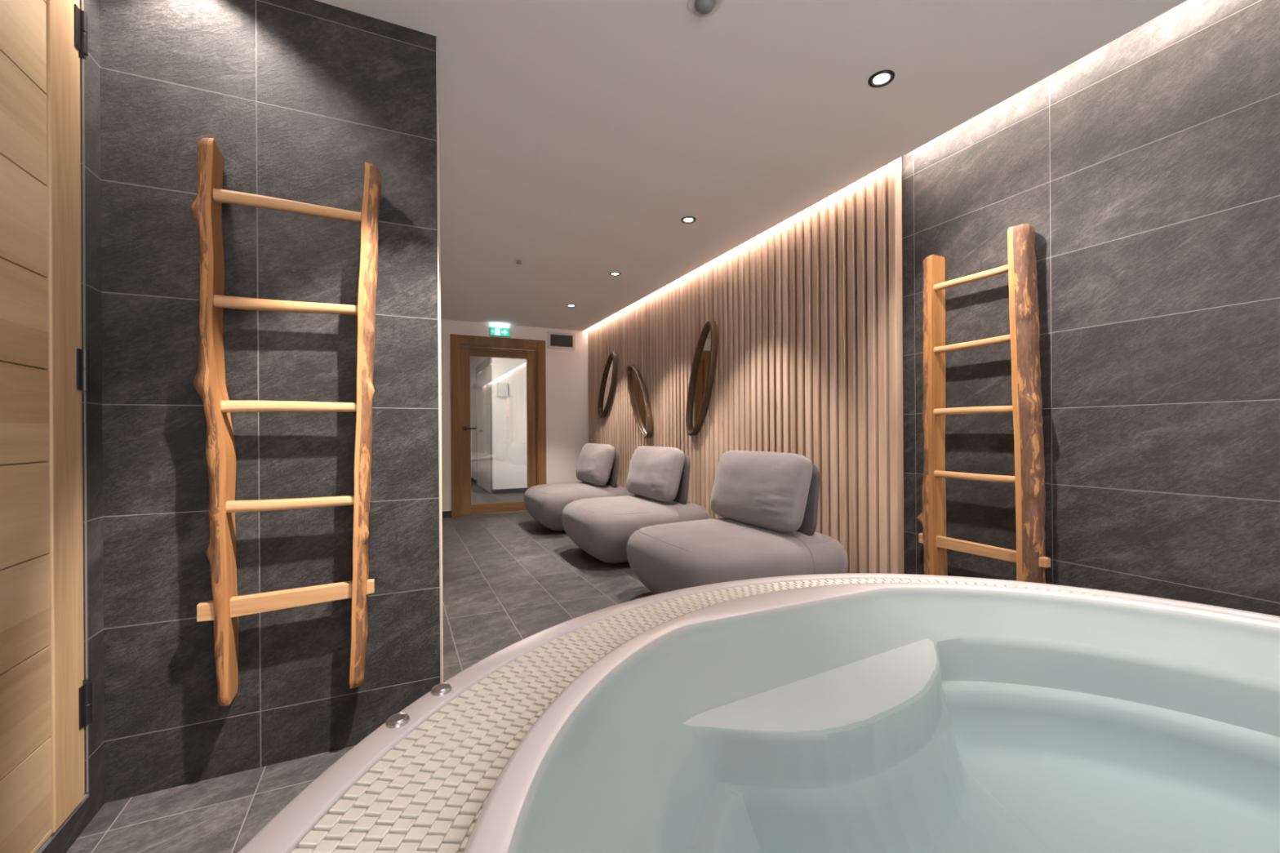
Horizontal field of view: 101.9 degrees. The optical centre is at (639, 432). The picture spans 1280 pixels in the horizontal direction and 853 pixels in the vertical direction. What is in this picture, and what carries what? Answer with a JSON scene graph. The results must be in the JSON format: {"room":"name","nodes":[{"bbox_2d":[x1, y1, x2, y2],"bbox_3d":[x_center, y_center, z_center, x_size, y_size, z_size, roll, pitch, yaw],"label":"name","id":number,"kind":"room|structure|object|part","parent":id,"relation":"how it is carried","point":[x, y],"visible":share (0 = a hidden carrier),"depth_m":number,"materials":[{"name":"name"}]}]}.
{"room":"spa","nodes":[
{"label":"spa","id":0,"kind":"room"},
{"bbox_2d":[41,0,104,852],"bbox_3d":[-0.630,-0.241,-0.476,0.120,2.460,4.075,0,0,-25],"label":"door frame","id":1,"kind":"structure","parent":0,"point":[73,828],"depth_m":1.35,"materials":[{"name":"wood"}]},
{"bbox_2d":[0,0,92,852],"bbox_3d":[-1.186,-0.117,0.849,0.141,2.050,1.022,0,0,-25],"label":"door","id":2,"kind":"structure","parent":1,"relation":"in","point":[46,699],"depth_m":1.14,"materials":[{"name":"brown wood"}]},
{"bbox_3d":[-1.194,-0.100,0.850,0.027,2.004,0.692,0,0,-25],"label":"board panel","id":3,"kind":"part","parent":2,"relation":"part of","materials":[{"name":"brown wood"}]},
{"bbox_3d":[-1.219,-0.117,0.833,0.068,2.050,1.022,0,0,-25],"label":"frame","id":4,"kind":"part","parent":2,"relation":"part of","materials":[{"name":"brown wood"}]},
{"bbox_2d":[35,0,88,852],"bbox_3d":[-1.188,-0.207,0.850,0.008,2.253,1.028,0,0,-25],"label":"trim","id":5,"kind":"structure","parent":1,"relation":"attached to","point":[52,836],"depth_m":1.31,"materials":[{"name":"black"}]},
{"bbox_2d":[99,0,439,803],"bbox_3d":[-1.135,-0.238,1.586,0.963,2.460,0.085,0,0,-25],"label":"wall","id":6,"kind":"structure","parent":0,"point":[295,98],"depth_m":1.55,"materials":[{"name":"tile"}]},
{"bbox_2d":[189,137,381,706],"bbox_3d":[-1.019,-0.025,1.533,0.465,1.590,0.105,0,0,-25],"label":"ladder","id":7,"kind":"object","parent":6,"relation":"attached to","point":[225,607],"visible":1,"depth_m":1.48,"materials":[{"name":"brown wood"}]},
{"bbox_3d":[-1.191,-0.026,1.453,0.085,1.558,0.102,0,0,-25],"label":"rail","id":8,"kind":"part","parent":7,"relation":"part of","materials":[{"name":"brown wood"}]},
{"bbox_3d":[-0.851,-0.026,1.613,0.092,1.590,0.105,0,0,-25],"label":"rail","id":9,"kind":"part","parent":7,"relation":"part of","materials":[{"name":"brown wood"}]},
{"bbox_2d":[66,480,654,852],"bbox_3d":[-1.001,1.032,4.721,6.200,0.080,13.800,0,0,-25],"label":"floor","id":10,"kind":"structure","parent":0,"point":[508,578],"depth_m":2.72,"materials":[{"name":"tile"}]},
{"bbox_2d":[524,443,634,531],"bbox_3d":[-0.656,0.555,5.537,1.035,0.868,0.980,0,0,-25],"label":"lounge chair","id":11,"kind":"object","parent":10,"relation":"on","point":[597,464],"visible":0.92,"depth_m":5.27,"materials":[{"name":"grey fabric"}]},
{"bbox_3d":[-0.655,0.758,5.537,1.035,0.414,0.979,0,0,-25],"label":"seat","id":12,"kind":"part","parent":11,"relation":"part of","materials":[{"name":"grey fabric"}]},
{"bbox_2d":[576,443,614,485],"bbox_3d":[-0.492,0.336,5.620,0.271,0.431,0.804,0,0,-25],"label":"cushion","id":13,"kind":"object","parent":11,"relation":"on","point":[595,466],"depth_m":5.36,"materials":[{"name":"grey fabric"}]},
{"bbox_3d":[-0.375,0.384,5.620,0.074,0.422,0.664,0,0,-25],"label":"backrest","id":14,"kind":"part","parent":11,"relation":"part of","materials":[{"name":"grey fabric"}]},
{"bbox_2d":[561,445,710,564],"bbox_3d":[-0.051,0.551,4.252,1.036,0.868,0.980,0,0,-25],"label":"lounge chair","id":15,"kind":"object","parent":10,"relation":"on","point":[602,527],"visible":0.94,"depth_m":3.98,"materials":[{"name":"grey fabric"}]},
{"bbox_3d":[-0.049,0.754,4.252,1.036,0.415,0.980,0,0,-25],"label":"seat","id":16,"kind":"part","parent":15,"relation":"part of","materials":[{"name":"grey fabric"}]},
{"bbox_2d":[626,445,684,502],"bbox_3d":[0.113,0.332,4.335,0.277,0.431,0.804,0,0,-25],"label":"cushion","id":17,"kind":"object","parent":15,"relation":"on","point":[655,473],"depth_m":4.10,"materials":[{"name":"grey fabric"}]},
{"bbox_3d":[0.230,0.380,4.335,0.074,0.422,0.664,0,0,-25],"label":"backrest","id":18,"kind":"part","parent":15,"relation":"part of","materials":[{"name":"grey fabric"}]},
{"bbox_2d":[626,450,848,594],"bbox_3d":[0.529,0.547,3.011,1.037,0.868,0.981,0,0,-25],"label":"lounge chair","id":19,"kind":"object","parent":10,"relation":"on","point":[766,501],"visible":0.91,"depth_m":2.77,"materials":[{"name":"grey fabric"}]},
{"bbox_3d":[0.530,0.750,3.011,1.037,0.415,0.980,0,0,-25],"label":"seat","id":20,"kind":"part","parent":19,"relation":"part of","materials":[{"name":"grey fabric"}]},
{"bbox_2d":[710,450,812,532],"bbox_3d":[0.692,0.328,3.094,0.269,0.431,0.804,0,0,-25],"label":"cushion","id":21,"kind":"object","parent":19,"relation":"on","point":[758,491],"depth_m":2.88,"materials":[{"name":"grey fabric"}]},
{"bbox_3d":[0.810,0.376,3.094,0.074,0.422,0.664,0,0,-25],"label":"backrest","id":22,"kind":"part","parent":19,"relation":"part of","materials":[{"name":"grey fabric"}]},
{"bbox_2d":[238,573,1279,852],"bbox_3d":[0.802,0.724,0.630,2.639,0.512,2.639,0,0,6],"label":"hot tub","id":23,"kind":"object","parent":10,"relation":"on","point":[854,713],"visible":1,"depth_m":1.09,"materials":[{"name":"white plastic"}]},
{"bbox_2d":[470,363,471,477],"bbox_3d":[-4.461,-0.216,10.446,2.034,2.460,0.100,0,0,-25],"label":"wall","id":24,"kind":"structure","parent":0,"point":[470,363],"depth_m":10.83,"materials":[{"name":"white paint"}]},
{"bbox_2d":[466,346,482,363],"bbox_3d":[-1.018,-1.498,4.721,6.200,0.060,13.800,0,0,-25],"label":"ceiling","id":25,"kind":"structure","parent":0,"point":[472,358],"depth_m":10.13,"materials":[{"name":"white paint"}]},
{"bbox_2d":[471,347,535,489],"bbox_3d":[-1.736,-0.234,10.292,2.766,2.460,2.700,0,0,-25],"label":"wall","id":26,"kind":"structure","parent":0,"point":[508,414],"depth_m":8.62,"materials":[{"name":"white paint"}]},
{"bbox_2d":[475,357,492,493],"bbox_3d":[-2.833,-0.127,9.286,0.078,2.260,1.725,0,0,-25],"label":"door","id":27,"kind":"structure","parent":26,"relation":"in","point":[483,371],"depth_m":9.19,"materials":[{"name":"white paint"}]},
{"bbox_2d":[471,477,527,493],"bbox_3d":[-1.755,0.962,10.218,2.678,0.070,2.612,0,0,-25],"label":"baseboard","id":28,"kind":"structure","parent":26,"relation":"attached to","point":[512,490],"depth_m":8.61,"materials":[{"name":"grey"}]},
{"bbox_2d":[497,382,508,396],"bbox_3d":[-2.254,-0.700,8.538,0.177,0.220,0.034,0,0,-25],"label":"control panel","id":29,"kind":"object","parent":26,"relation":"attached to","point":[502,388],"visible":1,"depth_m":8.52,"materials":[{"name":"white plastic"}]},
{"bbox_2d":[440,319,588,511],"bbox_3d":[-2.039,-0.232,6.281,3.067,2.460,0.100,0,0,-25],"label":"wall","id":30,"kind":"structure","parent":0,"point":[566,370],"depth_m":6.68,"materials":[{"name":"white paint"}]},
{"bbox_2d":[442,511,451,517],"bbox_3d":[-1.685,0.959,6.382,2.180,0.075,0.012,0,0,-25],"label":"baseboard","id":31,"kind":"structure","parent":30,"relation":"attached to","point":[445,513],"depth_m":6.10,"materials":[{"name":"grey tile"}]},
{"bbox_2d":[450,333,546,517],"bbox_3d":[-1.734,-0.083,6.411,1.140,2.158,0.121,0,0,-25],"label":"door","id":32,"kind":"structure","parent":30,"relation":"in","point":[460,354],"depth_m":6.33,"materials":[{"name":"brown wood"}]},
{"bbox_3d":[-2.046,-0.047,6.239,0.145,0.050,0.059,0,0,-25],"label":"handle","id":33,"kind":"part","parent":32,"relation":"part of","materials":[{"name":"black metal"}]},
{"bbox_3d":[-1.742,-0.026,6.437,0.690,2.024,0.040,0,0,-25],"label":"rail","id":34,"kind":"part","parent":32,"relation":"part of","materials":[{"name":"brown wood"}]},
{"bbox_2d":[489,327,510,337],"bbox_3d":[-1.714,-1.226,6.352,0.240,0.104,0.052,0,0,-25],"label":"exit sign","id":35,"kind":"object","parent":30,"relation":"attached to","point":[494,331],"visible":1,"depth_m":6.33,"materials":[{"name":"green plastic"}]},
{"bbox_2d":[547,331,575,350],"bbox_3d":[-1.012,-1.181,6.699,0.360,0.212,0.022,0,0,-25],"label":"air vent","id":36,"kind":"object","parent":30,"relation":"in","point":[558,340],"visible":1,"depth_m":6.70,"materials":[{"name":"grey plastic"}]},
{"bbox_2d":[315,0,1186,330],"bbox_3d":[-0.825,-1.403,2.025,4.250,0.134,8.760,0,0,-25],"label":"ceiling","id":37,"kind":"structure","parent":0,"point":[578,138],"depth_m":2.17,"materials":[{"name":"white paint"}]},
{"bbox_2d":[514,258,523,264],"bbox_3d":[-0.937,-1.320,4.021,0.064,0.028,0.064,0,0,-25],"label":"sprinkler","id":38,"kind":"object","parent":37,"relation":"attached to","point":[518,260],"visible":1,"depth_m":4.01,"materials":[{"name":"grey plastic"}]},
{"bbox_2d":[609,271,620,275],"bbox_3d":[-0.210,-1.336,4.377,0.093,0.006,0.093,0,0,-25],"label":"recessed light","id":39,"kind":"object","parent":37,"relation":"in","point":[612,273],"visible":1,"depth_m":4.37,"materials":[{"name":"white"}]},
{"bbox_2d":[680,216,695,223],"bbox_3d":[0.306,-1.339,3.275,0.093,0.006,0.093,0,0,-25],"label":"recessed light","id":40,"kind":"object","parent":37,"relation":"in","point":[687,219],"visible":1,"depth_m":3.27,"materials":[{"name":"white"}]},
{"bbox_2d":[687,0,722,17],"bbox_3d":[0.202,-1.329,1.623,0.109,0.026,0.109,0,0,-25],"label":"sensor","id":41,"kind":"object","parent":37,"relation":"attached to","point":[700,8],"visible":1,"depth_m":1.62,"materials":[{"name":"grey plastic"}]},
{"bbox_2d":[867,70,894,88],"bbox_3d":[0.918,-1.343,1.975,0.093,0.006,0.093,0,0,-25],"label":"recessed light","id":42,"kind":"object","parent":37,"relation":"in","point":[875,81],"visible":1,"depth_m":1.97,"materials":[{"name":"black metal"}]},
{"bbox_2d":[902,0,1279,616],"bbox_3d":[1.256,-0.253,3.025,0.120,2.460,8.800,0,0,-25],"label":"wall","id":43,"kind":"structure","parent":0,"point":[1144,170],"depth_m":1.85,"materials":[{"name":"tile"}]},
{"bbox_2d":[588,156,904,573],"bbox_3d":[0.335,-0.243,4.761,0.066,2.452,4.671,0,0,-25],"label":"panelling","id":44,"kind":"object","parent":43,"relation":"attached to","point":[806,311],"visible":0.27,"depth_m":3.25,"materials":[{"name":"brown wood"}]},
{"bbox_2d":[598,352,617,417],"bbox_3d":[-0.385,-0.544,6.123,0.056,0.734,0.560,0,0,-23],"label":"wall mirror","id":45,"kind":"object","parent":44,"relation":"attached to","point":[606,393],"visible":1,"depth_m":6.10,"materials":[{"name":"brown mirror"}]},
{"bbox_2d":[600,356,613,413],"bbox_3d":[-0.370,-0.544,6.129,0.020,0.684,0.513,0,0,-23],"label":"mirror glass","id":46,"kind":"object","parent":45,"relation":"attached to","point":[606,384],"depth_m":6.13,"materials":[{"name":"beige mirror"}]},
{"bbox_2d":[626,364,653,438],"bbox_3d":[-0.010,-0.333,5.330,0.056,0.776,0.554,0,0,-23],"label":"wall mirror","id":47,"kind":"object","parent":44,"relation":"attached to","point":[638,396],"visible":1,"depth_m":5.31,"materials":[{"name":"brown mirror"}]},
{"bbox_2d":[630,368,647,433],"bbox_3d":[0.005,-0.334,5.337,0.020,0.727,0.509,0,0,-23],"label":"mirror glass","id":48,"kind":"object","parent":47,"relation":"attached to","point":[637,400],"depth_m":5.33,"materials":[{"name":"beige"}]},
{"bbox_2d":[685,320,717,435],"bbox_3d":[0.498,-0.426,4.251,0.056,0.910,0.441,0,0,-23],"label":"wall mirror","id":49,"kind":"object","parent":44,"relation":"attached to","point":[704,365],"visible":1,"depth_m":4.24,"materials":[{"name":"brown mirror"}]},
{"bbox_2d":[689,326,711,431],"bbox_3d":[0.513,-0.427,4.257,0.020,0.859,0.396,0,0,-23],"label":"mirror glass","id":50,"kind":"object","parent":49,"relation":"attached to","point":[700,373],"depth_m":4.26,"materials":[{"name":"beige mirror"}]},
{"bbox_2d":[916,223,1050,583],"bbox_3d":[1.481,-0.038,2.286,0.103,1.597,0.564,0,0,-25],"label":"ladder","id":51,"kind":"object","parent":43,"relation":"attached to","point":[1030,559],"visible":0.92,"depth_m":2.11,"materials":[{"name":"brown wood"}]},
{"bbox_3d":[1.385,-0.035,2.489,0.102,1.591,0.114,0,0,-25],"label":"rail","id":52,"kind":"part","parent":51,"relation":"part of","materials":[{"name":"brown wood"}]},
{"bbox_3d":[1.570,-0.044,2.095,0.102,1.587,0.103,0,0,-25],"label":"rail","id":53,"kind":"part","parent":51,"relation":"part of","materials":[{"name":"brown wood"}]},
{"bbox_3d":[-1.759,-0.234,3.848,0.100,2.460,4.540,0,0,-25],"label":"wall","id":54,"kind":"structure","parent":0,"visible":0},
{"bbox_2d":[435,35,443,683],"bbox_3d":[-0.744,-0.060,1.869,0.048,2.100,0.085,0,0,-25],"label":"trim","id":55,"kind":"structure","parent":54,"relation":"attached to","point":[438,123],"depth_m":1.84,"materials":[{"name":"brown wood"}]}
]}

